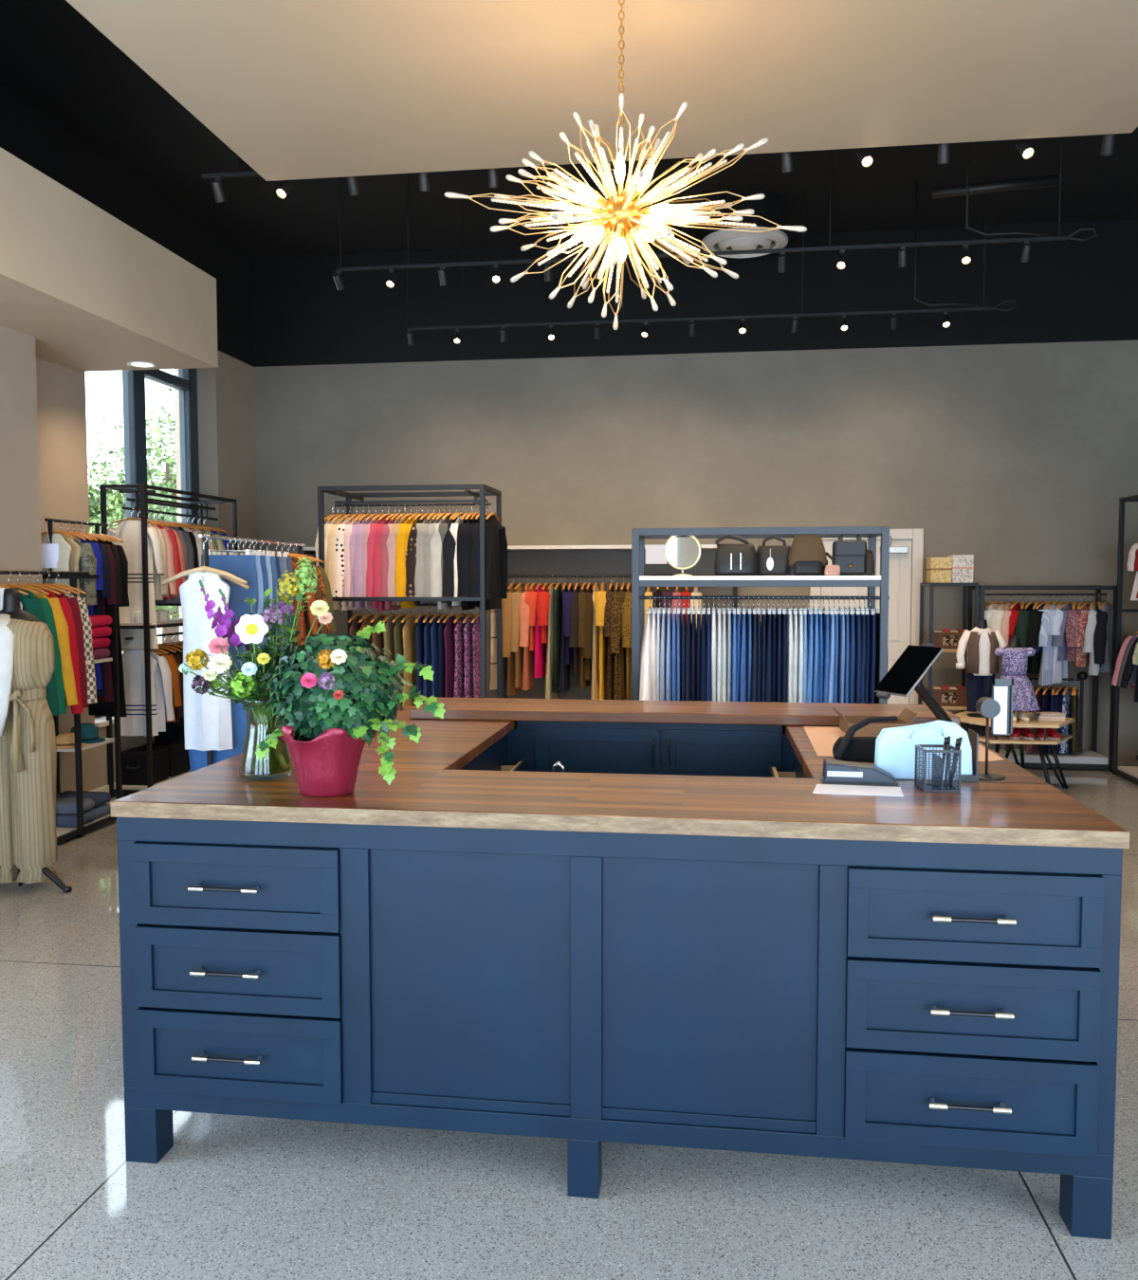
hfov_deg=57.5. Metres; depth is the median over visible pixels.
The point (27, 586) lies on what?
wooden hanger
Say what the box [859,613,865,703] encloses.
jeans
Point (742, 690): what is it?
jeans
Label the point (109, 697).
dress
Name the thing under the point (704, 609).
hanger
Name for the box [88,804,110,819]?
jeans
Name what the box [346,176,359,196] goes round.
track spotlight
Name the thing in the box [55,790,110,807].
jeans
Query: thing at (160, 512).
wooden hanger
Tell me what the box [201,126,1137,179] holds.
track rail
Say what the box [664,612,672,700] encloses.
jeans
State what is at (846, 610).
hanger
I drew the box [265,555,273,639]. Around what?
jeans
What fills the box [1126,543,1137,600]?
dress
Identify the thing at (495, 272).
track spotlight
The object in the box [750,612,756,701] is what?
jeans
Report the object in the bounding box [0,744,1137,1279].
floor
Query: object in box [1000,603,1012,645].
cardigan
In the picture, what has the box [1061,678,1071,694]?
wooden hanger
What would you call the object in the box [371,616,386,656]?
trousers
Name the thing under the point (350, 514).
wooden hanger
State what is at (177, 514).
wooden hanger
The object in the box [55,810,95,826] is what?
jeans
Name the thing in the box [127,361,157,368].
recessed light
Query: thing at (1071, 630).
dress
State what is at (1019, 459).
wall
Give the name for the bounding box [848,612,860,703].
jeans
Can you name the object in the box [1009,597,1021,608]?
wooden hanger
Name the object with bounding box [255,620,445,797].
potted plant
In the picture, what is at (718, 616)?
jeans
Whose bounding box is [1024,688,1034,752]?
trousers
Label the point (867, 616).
jeans
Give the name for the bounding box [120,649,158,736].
hanging garment
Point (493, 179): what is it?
track spotlight
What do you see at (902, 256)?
track spotlight
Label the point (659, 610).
hanger
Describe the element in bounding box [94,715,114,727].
window sill
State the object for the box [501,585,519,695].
coat
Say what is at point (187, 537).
cardigan
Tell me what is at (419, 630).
trousers
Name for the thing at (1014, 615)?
dress
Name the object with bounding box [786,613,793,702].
jeans
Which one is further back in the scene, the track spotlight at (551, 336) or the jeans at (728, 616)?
the track spotlight at (551, 336)
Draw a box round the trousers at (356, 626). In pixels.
[348,616,363,637]
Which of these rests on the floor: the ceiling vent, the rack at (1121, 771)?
the rack at (1121, 771)
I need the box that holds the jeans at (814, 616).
[811,613,818,702]
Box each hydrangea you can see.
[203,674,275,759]
[230,672,256,700]
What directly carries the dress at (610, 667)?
hanging from the wooden hanger
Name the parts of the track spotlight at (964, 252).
stem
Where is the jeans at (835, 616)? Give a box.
[832,613,838,703]
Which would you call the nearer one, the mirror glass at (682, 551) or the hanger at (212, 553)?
the hanger at (212, 553)
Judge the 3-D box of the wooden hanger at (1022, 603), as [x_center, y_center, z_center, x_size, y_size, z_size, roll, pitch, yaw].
[4.098,-0.350,9.364,0.032,0.138,0.305,2,4,28]
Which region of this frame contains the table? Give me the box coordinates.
[953,711,1075,788]
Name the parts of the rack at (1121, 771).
post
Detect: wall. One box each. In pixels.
[0,82,259,792]
[252,219,1137,761]
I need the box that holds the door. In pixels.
[809,528,923,704]
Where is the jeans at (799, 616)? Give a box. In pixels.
[796,613,803,702]
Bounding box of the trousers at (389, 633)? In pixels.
[383,616,397,662]
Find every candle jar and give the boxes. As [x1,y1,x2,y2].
[131,609,143,622]
[155,610,159,621]
[157,608,169,621]
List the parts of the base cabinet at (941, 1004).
leg, handle, handle, handle, drawer, drawer, drawer, recessed panel, leg, recessed panel, handle, drawer, handle, drawer, handle, drawer, leg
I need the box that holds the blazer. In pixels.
[155,527,199,605]
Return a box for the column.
[0,325,42,585]
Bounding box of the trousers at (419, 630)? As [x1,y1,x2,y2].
[415,616,426,694]
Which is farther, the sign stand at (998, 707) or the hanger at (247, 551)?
the hanger at (247, 551)
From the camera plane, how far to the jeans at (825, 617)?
6.36 m
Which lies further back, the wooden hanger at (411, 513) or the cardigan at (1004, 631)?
the cardigan at (1004, 631)
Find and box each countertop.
[109,705,1129,848]
[409,697,960,726]
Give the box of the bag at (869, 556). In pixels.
[864,549,874,575]
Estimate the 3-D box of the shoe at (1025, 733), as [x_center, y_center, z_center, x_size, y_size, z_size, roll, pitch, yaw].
[3.629,0.730,8.226,0.088,0.093,0.203,0,3,5]
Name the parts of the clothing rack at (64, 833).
rail, rail post, post, shelf, rail, post, rail arm, shelf, shelf, rail post, shelf, post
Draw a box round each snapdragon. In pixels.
[199,579,277,763]
[219,588,274,756]
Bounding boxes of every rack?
[0,518,122,843]
[99,483,237,797]
[317,483,502,698]
[631,526,889,703]
[965,585,1116,771]
[1111,494,1137,785]
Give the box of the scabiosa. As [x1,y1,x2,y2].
[190,675,242,699]
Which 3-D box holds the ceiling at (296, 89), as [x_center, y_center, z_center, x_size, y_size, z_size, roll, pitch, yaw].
[0.044,-2.288,1.630,4.315,0.150,7.245,0,3,8]
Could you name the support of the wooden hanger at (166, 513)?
hanging from the rack at (146, 625)
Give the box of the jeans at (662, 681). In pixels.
[658,612,666,700]
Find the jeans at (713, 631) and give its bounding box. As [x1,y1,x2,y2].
[710,612,716,701]
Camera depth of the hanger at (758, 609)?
6.50 m
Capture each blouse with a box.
[70,534,96,609]
[148,522,177,597]
[160,646,183,722]
[182,527,202,566]
[203,530,225,549]
[274,555,318,648]
[295,558,330,636]
[518,585,533,690]
[621,585,631,700]
[661,587,673,620]
[680,586,691,616]
[690,586,702,626]
[1033,712,1065,715]
[1033,713,1065,718]
[1034,716,1064,721]
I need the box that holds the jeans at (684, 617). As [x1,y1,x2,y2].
[680,613,686,700]
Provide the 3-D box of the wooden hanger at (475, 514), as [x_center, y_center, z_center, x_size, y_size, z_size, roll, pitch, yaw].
[-0.700,-0.970,7.869,0.032,0.139,0.424,0,3,6]
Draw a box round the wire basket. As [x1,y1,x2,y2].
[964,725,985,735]
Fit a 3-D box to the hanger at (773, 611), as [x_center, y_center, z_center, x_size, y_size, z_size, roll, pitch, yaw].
[1.292,-0.221,6.559,0.018,0.108,0.300,0,3,9]
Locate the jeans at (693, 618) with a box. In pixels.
[690,612,695,700]
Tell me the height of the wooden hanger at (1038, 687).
0.138 m
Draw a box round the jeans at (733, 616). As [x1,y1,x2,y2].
[731,612,736,701]
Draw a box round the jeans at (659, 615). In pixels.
[656,612,661,700]
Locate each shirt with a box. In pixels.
[58,587,97,703]
[134,648,174,731]
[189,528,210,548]
[200,529,218,549]
[304,561,336,635]
[489,608,496,690]
[511,585,525,688]
[644,587,652,621]
[671,586,682,623]
[984,603,997,627]
[1028,603,1044,652]
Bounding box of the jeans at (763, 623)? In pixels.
[760,612,766,702]
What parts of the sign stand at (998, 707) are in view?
knob, card frame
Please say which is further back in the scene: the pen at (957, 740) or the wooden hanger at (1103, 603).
the wooden hanger at (1103, 603)
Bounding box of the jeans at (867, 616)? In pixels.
[864,613,869,703]
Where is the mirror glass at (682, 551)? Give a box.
[666,535,698,566]
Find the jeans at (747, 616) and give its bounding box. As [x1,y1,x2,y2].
[745,612,751,701]
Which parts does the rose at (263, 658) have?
stem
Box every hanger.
[0,584,28,595]
[2,570,40,595]
[12,571,60,594]
[15,571,49,594]
[35,571,69,594]
[40,519,76,539]
[40,520,86,540]
[44,571,78,594]
[54,571,86,594]
[66,520,92,540]
[73,521,97,540]
[78,522,106,541]
[86,523,110,541]
[91,523,116,542]
[99,524,123,542]
[108,508,157,525]
[112,510,163,526]
[121,648,161,655]
[121,648,168,654]
[132,645,176,652]
[146,518,168,526]
[148,513,174,527]
[153,512,179,527]
[157,635,182,651]
[160,512,183,528]
[160,635,182,648]
[161,534,247,585]
[162,538,249,589]
[164,512,189,529]
[168,634,182,645]
[170,512,194,529]
[176,513,201,530]
[182,514,206,530]
[186,515,211,530]
[199,516,221,531]
[203,518,227,532]
[208,537,253,554]
[211,537,256,554]
[217,538,262,555]
[221,540,267,555]
[228,539,273,556]
[234,539,277,556]
[237,540,284,556]
[264,542,306,562]
[266,541,290,556]
[274,542,312,562]
[288,543,318,562]
[293,543,324,563]
[324,504,334,520]
[326,504,339,520]
[332,504,345,520]
[339,504,351,520]
[347,504,358,520]
[347,608,365,622]
[354,504,367,520]
[358,504,371,520]
[358,608,375,622]
[365,504,378,520]
[370,610,386,622]
[371,504,383,520]
[377,504,390,520]
[382,608,397,622]
[384,504,396,520]
[390,504,401,520]
[391,604,405,622]
[395,504,406,520]
[401,504,412,520]
[401,607,417,622]
[407,504,418,520]
[413,504,423,520]
[414,607,426,622]
[420,508,429,519]
[422,607,433,622]
[426,507,435,519]
[428,604,441,622]
[431,508,440,519]
[436,508,446,519]
[437,608,448,622]
[441,508,452,519]
[442,604,457,622]
[449,507,457,519]
[452,505,463,519]
[453,604,466,622]
[460,507,469,519]
[462,609,475,622]
[464,507,474,519]
[470,503,477,519]
[471,610,486,622]
[485,502,499,522]
[514,577,525,589]
[592,577,600,589]
[646,596,652,613]
[652,596,657,613]
[657,596,661,613]
[661,597,666,613]
[672,597,676,613]
[676,597,680,613]
[682,596,685,614]
[687,597,691,614]
[692,597,695,614]
[701,597,705,614]
[707,596,710,614]
[712,597,714,614]
[716,599,720,614]
[726,596,731,614]
[731,597,735,614]
[736,597,740,614]
[745,596,750,614]
[750,597,755,614]
[756,597,760,614]
[766,597,770,614]
[770,597,775,614]
[775,599,781,614]
[781,597,786,614]
[785,597,791,614]
[789,597,796,614]
[794,597,802,614]
[800,597,806,614]
[804,597,812,614]
[809,597,817,614]
[815,597,822,614]
[819,597,827,614]
[823,597,833,614]
[830,597,837,614]
[834,597,843,614]
[840,597,848,614]
[844,597,853,614]
[849,597,859,614]
[854,601,864,614]
[859,597,868,614]
[864,597,874,614]
[985,594,998,608]
[994,597,1005,608]
[1003,597,1012,608]
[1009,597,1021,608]
[1020,593,1025,609]
[1024,597,1034,609]
[1032,595,1039,609]
[1034,686,1043,694]
[1035,594,1045,609]
[1042,596,1051,609]
[1042,686,1051,694]
[1046,594,1058,609]
[1051,686,1056,694]
[1054,594,1063,609]
[1054,685,1064,694]
[1059,594,1072,609]
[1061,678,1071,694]
[1071,595,1076,609]
[1077,595,1082,609]
[1079,594,1090,609]
[1088,595,1097,609]
[1097,594,1113,609]
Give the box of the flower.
[178,662,278,766]
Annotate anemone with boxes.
[235,614,268,685]
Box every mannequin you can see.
[0,587,72,892]
[955,614,1005,717]
[993,634,1040,721]
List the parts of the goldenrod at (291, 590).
stem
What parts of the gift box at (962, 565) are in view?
lid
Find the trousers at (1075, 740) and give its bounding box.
[1072,694,1078,753]
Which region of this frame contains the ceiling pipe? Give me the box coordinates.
[931,174,1061,199]
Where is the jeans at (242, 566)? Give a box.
[201,554,258,720]
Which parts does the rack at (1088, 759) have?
post, post, rail, rail, rail post, post, post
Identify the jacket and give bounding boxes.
[292,557,327,637]
[568,585,581,675]
[1024,603,1033,674]
[1093,603,1108,666]
[1119,637,1137,702]
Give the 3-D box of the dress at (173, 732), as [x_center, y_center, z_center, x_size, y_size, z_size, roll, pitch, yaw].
[-3.322,0.464,8.723,0.425,0.850,0.127,0,3,9]
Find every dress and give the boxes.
[0,587,22,610]
[78,537,103,689]
[84,537,110,695]
[88,538,122,707]
[88,539,128,716]
[92,537,117,701]
[107,520,164,648]
[154,644,184,742]
[179,571,233,750]
[443,616,457,697]
[453,616,466,697]
[463,616,475,697]
[472,616,486,697]
[534,585,546,677]
[551,585,562,693]
[558,585,569,691]
[590,585,599,699]
[593,585,608,699]
[603,585,614,699]
[617,585,626,699]
[1006,603,1020,643]
[1031,688,1042,752]
[1038,603,1052,685]
[1044,603,1057,669]
[1051,603,1072,660]
[1059,689,1071,753]
[1064,604,1081,660]
[1073,604,1086,666]
[1078,603,1089,666]
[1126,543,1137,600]
[1133,548,1137,598]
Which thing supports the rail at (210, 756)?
on the floor
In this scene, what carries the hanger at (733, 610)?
hanging from the rack at (639, 581)
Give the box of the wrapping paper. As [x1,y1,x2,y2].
[803,726,1003,761]
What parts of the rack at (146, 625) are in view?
post, post, rail, rail, post, post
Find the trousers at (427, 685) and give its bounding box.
[422,616,433,703]
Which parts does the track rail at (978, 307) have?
suspension rod, suspension rod, suspension rod, rail, suspension rod, suspension rod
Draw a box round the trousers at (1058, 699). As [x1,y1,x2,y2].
[1053,688,1063,752]
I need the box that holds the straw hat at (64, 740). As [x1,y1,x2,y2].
[55,732,87,749]
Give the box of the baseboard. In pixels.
[89,735,253,795]
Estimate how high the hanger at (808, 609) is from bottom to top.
0.108 m
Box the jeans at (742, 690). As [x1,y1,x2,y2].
[739,612,746,701]
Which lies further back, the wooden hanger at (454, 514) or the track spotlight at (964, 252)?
the wooden hanger at (454, 514)
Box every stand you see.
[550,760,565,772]
[874,642,964,730]
[975,677,1013,780]
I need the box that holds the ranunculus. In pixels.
[300,673,317,689]
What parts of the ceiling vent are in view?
damper plate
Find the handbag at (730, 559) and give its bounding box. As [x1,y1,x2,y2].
[713,534,757,575]
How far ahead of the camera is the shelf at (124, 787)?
8.12 m
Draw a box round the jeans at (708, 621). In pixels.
[705,613,711,701]
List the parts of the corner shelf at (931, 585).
post, post, shelf, shelf, post, post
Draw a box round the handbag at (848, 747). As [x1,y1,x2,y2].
[832,715,896,761]
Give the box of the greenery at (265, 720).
[201,586,307,772]
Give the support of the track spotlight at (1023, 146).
attached to the track rail at (252, 173)
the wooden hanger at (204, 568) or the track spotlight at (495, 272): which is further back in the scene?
the track spotlight at (495, 272)
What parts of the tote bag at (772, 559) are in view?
handle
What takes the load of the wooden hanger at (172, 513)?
hanging from the rack at (146, 625)
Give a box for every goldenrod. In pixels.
[252,557,317,767]
[276,569,300,650]
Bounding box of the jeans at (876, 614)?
[874,612,887,703]
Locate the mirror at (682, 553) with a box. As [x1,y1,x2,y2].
[663,535,701,575]
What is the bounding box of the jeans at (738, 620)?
[735,613,740,701]
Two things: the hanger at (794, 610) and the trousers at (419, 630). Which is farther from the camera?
the trousers at (419, 630)
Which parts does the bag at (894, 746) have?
paper handle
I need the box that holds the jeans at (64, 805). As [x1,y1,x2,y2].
[55,797,94,814]
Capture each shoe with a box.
[1008,727,1021,739]
[1012,713,1017,723]
[1017,712,1029,723]
[1019,727,1034,739]
[1035,728,1048,739]
[1045,728,1060,740]
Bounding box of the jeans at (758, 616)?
[755,612,761,701]
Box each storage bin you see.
[121,746,168,785]
[143,740,190,777]
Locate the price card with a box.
[41,523,58,567]
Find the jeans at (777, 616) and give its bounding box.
[775,613,781,702]
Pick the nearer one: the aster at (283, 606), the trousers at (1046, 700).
the aster at (283, 606)
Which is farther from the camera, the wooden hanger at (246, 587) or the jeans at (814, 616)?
the jeans at (814, 616)
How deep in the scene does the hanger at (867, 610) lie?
6.36 m
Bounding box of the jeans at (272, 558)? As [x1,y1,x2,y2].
[270,556,277,606]
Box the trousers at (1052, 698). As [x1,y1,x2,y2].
[1047,689,1056,752]
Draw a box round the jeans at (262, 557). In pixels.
[259,555,269,652]
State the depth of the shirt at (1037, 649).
9.21 m
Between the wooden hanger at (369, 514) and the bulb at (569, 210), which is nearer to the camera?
the bulb at (569, 210)
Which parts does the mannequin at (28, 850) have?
trouser leg, trouser leg, stand leg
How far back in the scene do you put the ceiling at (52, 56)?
8.50 m
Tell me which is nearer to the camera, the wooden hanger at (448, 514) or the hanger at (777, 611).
the hanger at (777, 611)
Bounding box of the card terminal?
[820,758,897,786]
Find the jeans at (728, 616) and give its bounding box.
[725,612,731,701]
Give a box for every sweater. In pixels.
[15,587,59,715]
[28,587,78,705]
[40,588,83,713]
[52,586,88,708]
[89,615,112,626]
[91,625,111,638]
[91,637,110,648]
[92,647,110,659]
[146,522,167,600]
[154,525,188,603]
[156,524,182,599]
[342,516,358,605]
[348,517,365,607]
[351,516,371,602]
[365,515,383,607]
[371,515,399,611]
[394,515,420,607]
[422,515,436,603]
[427,515,440,602]
[438,515,453,603]
[456,515,475,610]
[1115,636,1136,686]
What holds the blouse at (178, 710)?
hanging from the wooden hanger at (161, 645)
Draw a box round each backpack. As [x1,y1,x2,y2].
[786,534,833,575]
[831,534,866,575]
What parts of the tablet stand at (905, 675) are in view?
arm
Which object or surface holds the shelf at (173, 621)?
attached to the rack at (146, 625)
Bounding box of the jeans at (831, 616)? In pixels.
[827,613,834,703]
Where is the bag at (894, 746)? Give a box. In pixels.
[874,720,978,782]
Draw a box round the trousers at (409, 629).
[402,616,417,706]
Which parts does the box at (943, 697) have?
picture panel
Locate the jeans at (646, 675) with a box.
[639,612,652,700]
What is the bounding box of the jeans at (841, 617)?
[833,612,844,703]
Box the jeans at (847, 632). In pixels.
[843,613,849,703]
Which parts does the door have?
panel trim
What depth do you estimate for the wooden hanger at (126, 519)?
8.07 m
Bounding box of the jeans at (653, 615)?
[650,612,657,700]
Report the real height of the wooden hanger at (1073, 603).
0.138 m
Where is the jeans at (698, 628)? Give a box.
[695,614,700,701]
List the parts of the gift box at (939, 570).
lid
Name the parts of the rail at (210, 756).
post, rail, post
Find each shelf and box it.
[113,768,190,789]
[119,618,182,625]
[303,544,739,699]
[639,575,880,580]
[917,583,978,728]
[978,727,1072,744]
[991,749,1108,764]
[1116,766,1137,778]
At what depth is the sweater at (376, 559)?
7.72 m
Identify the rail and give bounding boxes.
[198,533,304,766]
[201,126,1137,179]
[338,136,1097,271]
[405,177,1017,329]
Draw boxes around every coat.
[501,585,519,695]
[578,585,589,689]
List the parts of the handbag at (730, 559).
handle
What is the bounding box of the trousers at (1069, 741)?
[1067,689,1078,753]
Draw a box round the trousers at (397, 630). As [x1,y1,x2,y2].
[393,616,406,705]
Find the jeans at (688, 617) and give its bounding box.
[684,612,691,700]
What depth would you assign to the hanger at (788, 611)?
6.48 m
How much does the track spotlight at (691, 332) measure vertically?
0.144 m
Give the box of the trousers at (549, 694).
[545,585,558,698]
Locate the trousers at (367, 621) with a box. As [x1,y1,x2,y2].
[360,616,375,646]
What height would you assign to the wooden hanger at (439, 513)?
0.139 m
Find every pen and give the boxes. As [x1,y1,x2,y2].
[942,736,947,777]
[943,735,950,786]
[947,738,959,788]
[950,737,962,787]
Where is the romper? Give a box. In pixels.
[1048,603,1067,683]
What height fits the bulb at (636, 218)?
0.068 m
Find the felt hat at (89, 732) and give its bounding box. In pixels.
[70,723,105,744]
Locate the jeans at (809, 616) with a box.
[805,613,812,702]
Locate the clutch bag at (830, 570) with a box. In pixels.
[823,565,840,575]
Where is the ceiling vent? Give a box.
[701,190,787,257]
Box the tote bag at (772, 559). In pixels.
[755,535,790,575]
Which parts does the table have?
leg, leg, leg, leg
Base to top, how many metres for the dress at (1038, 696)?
0.560 m
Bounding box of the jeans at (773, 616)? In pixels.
[770,613,776,702]
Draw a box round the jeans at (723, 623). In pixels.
[720,612,726,701]
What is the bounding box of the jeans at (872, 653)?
[868,613,876,703]
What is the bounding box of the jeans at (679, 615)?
[676,612,681,700]
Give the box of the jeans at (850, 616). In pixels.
[848,613,855,703]
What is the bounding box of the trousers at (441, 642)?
[438,616,447,697]
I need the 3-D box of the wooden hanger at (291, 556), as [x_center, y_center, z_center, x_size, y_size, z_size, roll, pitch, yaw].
[-1.954,-0.589,6.930,0.424,0.139,0.032,0,3,6]
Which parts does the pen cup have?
plate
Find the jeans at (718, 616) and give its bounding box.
[715,612,721,701]
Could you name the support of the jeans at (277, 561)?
hanging from the hanger at (272, 554)
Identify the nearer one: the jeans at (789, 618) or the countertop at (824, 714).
the countertop at (824, 714)
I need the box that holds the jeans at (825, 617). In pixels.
[822,613,828,702]
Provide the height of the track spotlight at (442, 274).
0.144 m
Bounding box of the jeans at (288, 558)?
[285,556,293,641]
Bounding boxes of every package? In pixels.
[940,685,949,689]
[941,628,950,632]
[955,685,964,689]
[956,628,964,632]
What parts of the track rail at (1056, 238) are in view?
suspension rod, suspension rod, rail, suspension rod, suspension rod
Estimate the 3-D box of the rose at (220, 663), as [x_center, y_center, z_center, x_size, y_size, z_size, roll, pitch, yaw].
[-1.012,0.225,3.254,0.213,0.371,0.048,-2,4,-33]
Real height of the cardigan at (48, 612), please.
0.737 m
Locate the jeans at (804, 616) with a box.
[802,613,807,702]
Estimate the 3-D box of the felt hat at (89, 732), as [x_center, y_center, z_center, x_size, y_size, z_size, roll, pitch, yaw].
[-3.320,0.635,7.115,0.260,0.120,0.260,0,3,8]
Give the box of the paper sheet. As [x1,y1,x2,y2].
[812,784,903,796]
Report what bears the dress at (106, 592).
hanging from the wooden hanger at (93, 536)
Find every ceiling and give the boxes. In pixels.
[0,0,1137,258]
[65,0,1137,181]
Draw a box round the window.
[85,368,199,717]
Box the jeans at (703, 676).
[699,614,706,701]
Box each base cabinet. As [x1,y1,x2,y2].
[116,817,1122,1239]
[459,733,527,771]
[507,720,792,777]
[768,749,806,778]
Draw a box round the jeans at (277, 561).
[274,556,281,651]
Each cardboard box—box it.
[832,707,917,735]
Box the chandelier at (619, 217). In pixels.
[444,0,806,329]
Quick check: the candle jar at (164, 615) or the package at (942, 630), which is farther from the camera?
the package at (942, 630)
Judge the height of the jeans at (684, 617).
0.950 m
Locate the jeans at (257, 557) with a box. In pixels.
[255,555,263,649]
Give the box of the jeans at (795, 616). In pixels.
[791,613,798,702]
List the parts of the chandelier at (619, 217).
chain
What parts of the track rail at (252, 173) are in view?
suspension rod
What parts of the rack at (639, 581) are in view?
post, post, shelf rail, rail, post, post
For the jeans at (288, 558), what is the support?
hanging from the hanger at (285, 553)
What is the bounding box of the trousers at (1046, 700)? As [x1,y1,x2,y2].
[1041,688,1051,751]
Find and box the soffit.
[0,146,218,371]
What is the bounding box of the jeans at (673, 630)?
[671,612,676,700]
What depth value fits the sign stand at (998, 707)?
3.30 m
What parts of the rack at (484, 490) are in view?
post, post, rail, rail, post, post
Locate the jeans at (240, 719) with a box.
[188,698,250,771]
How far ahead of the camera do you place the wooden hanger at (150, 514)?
8.30 m
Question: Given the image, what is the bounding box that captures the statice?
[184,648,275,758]
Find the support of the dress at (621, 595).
hanging from the wooden hanger
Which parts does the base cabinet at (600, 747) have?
door panel, handle, handle, door panel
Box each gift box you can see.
[926,557,951,583]
[947,554,973,583]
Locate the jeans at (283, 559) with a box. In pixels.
[278,556,287,649]
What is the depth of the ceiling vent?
8.79 m
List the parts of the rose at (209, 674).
stem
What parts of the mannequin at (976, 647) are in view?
trouser leg, plate, trouser leg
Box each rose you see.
[202,668,245,697]
[208,637,250,696]
[209,653,233,679]
[240,661,257,694]
[256,653,270,698]
[332,690,344,703]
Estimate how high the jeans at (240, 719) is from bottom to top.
1.470 m
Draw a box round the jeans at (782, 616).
[780,613,786,702]
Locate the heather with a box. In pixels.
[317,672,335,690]
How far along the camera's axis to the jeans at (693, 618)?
6.45 m
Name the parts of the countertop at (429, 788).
arm, arm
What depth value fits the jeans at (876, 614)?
6.48 m
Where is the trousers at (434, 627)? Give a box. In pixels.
[430,616,440,697]
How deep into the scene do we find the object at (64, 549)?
6.80 m
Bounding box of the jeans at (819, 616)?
[817,613,822,702]
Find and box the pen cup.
[914,744,961,792]
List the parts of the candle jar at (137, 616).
lid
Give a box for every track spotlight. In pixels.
[211,177,225,202]
[276,180,292,198]
[332,269,345,290]
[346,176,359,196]
[385,268,397,287]
[406,329,414,345]
[418,171,429,191]
[438,266,447,286]
[454,328,460,343]
[487,167,498,187]
[492,263,499,282]
[500,326,507,342]
[544,261,551,281]
[547,325,554,340]
[593,323,601,339]
[641,321,649,337]
[688,319,695,336]
[738,318,746,333]
[777,251,786,272]
[781,151,792,172]
[790,316,798,332]
[837,249,846,269]
[840,314,847,330]
[857,147,872,166]
[890,312,897,329]
[897,246,907,267]
[937,143,950,164]
[940,310,950,327]
[960,243,969,264]
[1015,138,1033,158]
[1020,240,1031,262]
[1100,133,1115,155]
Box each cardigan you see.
[20,588,66,713]
[155,526,194,603]
[193,527,214,554]
[314,517,332,566]
[324,516,339,572]
[380,516,402,609]
[414,515,430,603]
[449,515,463,605]
[478,514,507,609]
[582,585,593,680]
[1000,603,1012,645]
[1088,603,1113,676]
[1111,634,1137,685]
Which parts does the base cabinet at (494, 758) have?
drawer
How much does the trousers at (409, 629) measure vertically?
0.974 m
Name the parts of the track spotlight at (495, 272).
stem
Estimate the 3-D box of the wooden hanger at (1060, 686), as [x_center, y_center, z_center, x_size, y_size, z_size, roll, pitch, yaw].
[4.435,0.416,9.362,0.032,0.138,0.305,3,4,40]
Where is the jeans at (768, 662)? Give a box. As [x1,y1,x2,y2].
[764,613,771,702]
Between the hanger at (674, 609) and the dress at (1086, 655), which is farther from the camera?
the dress at (1086, 655)
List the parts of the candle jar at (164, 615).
lid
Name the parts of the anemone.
stem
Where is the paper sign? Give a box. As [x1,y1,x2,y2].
[645,544,666,564]
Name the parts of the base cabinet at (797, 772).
drawer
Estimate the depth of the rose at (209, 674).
3.24 m
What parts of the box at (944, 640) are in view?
picture panel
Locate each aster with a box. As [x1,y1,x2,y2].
[252,600,294,767]
[260,605,284,659]

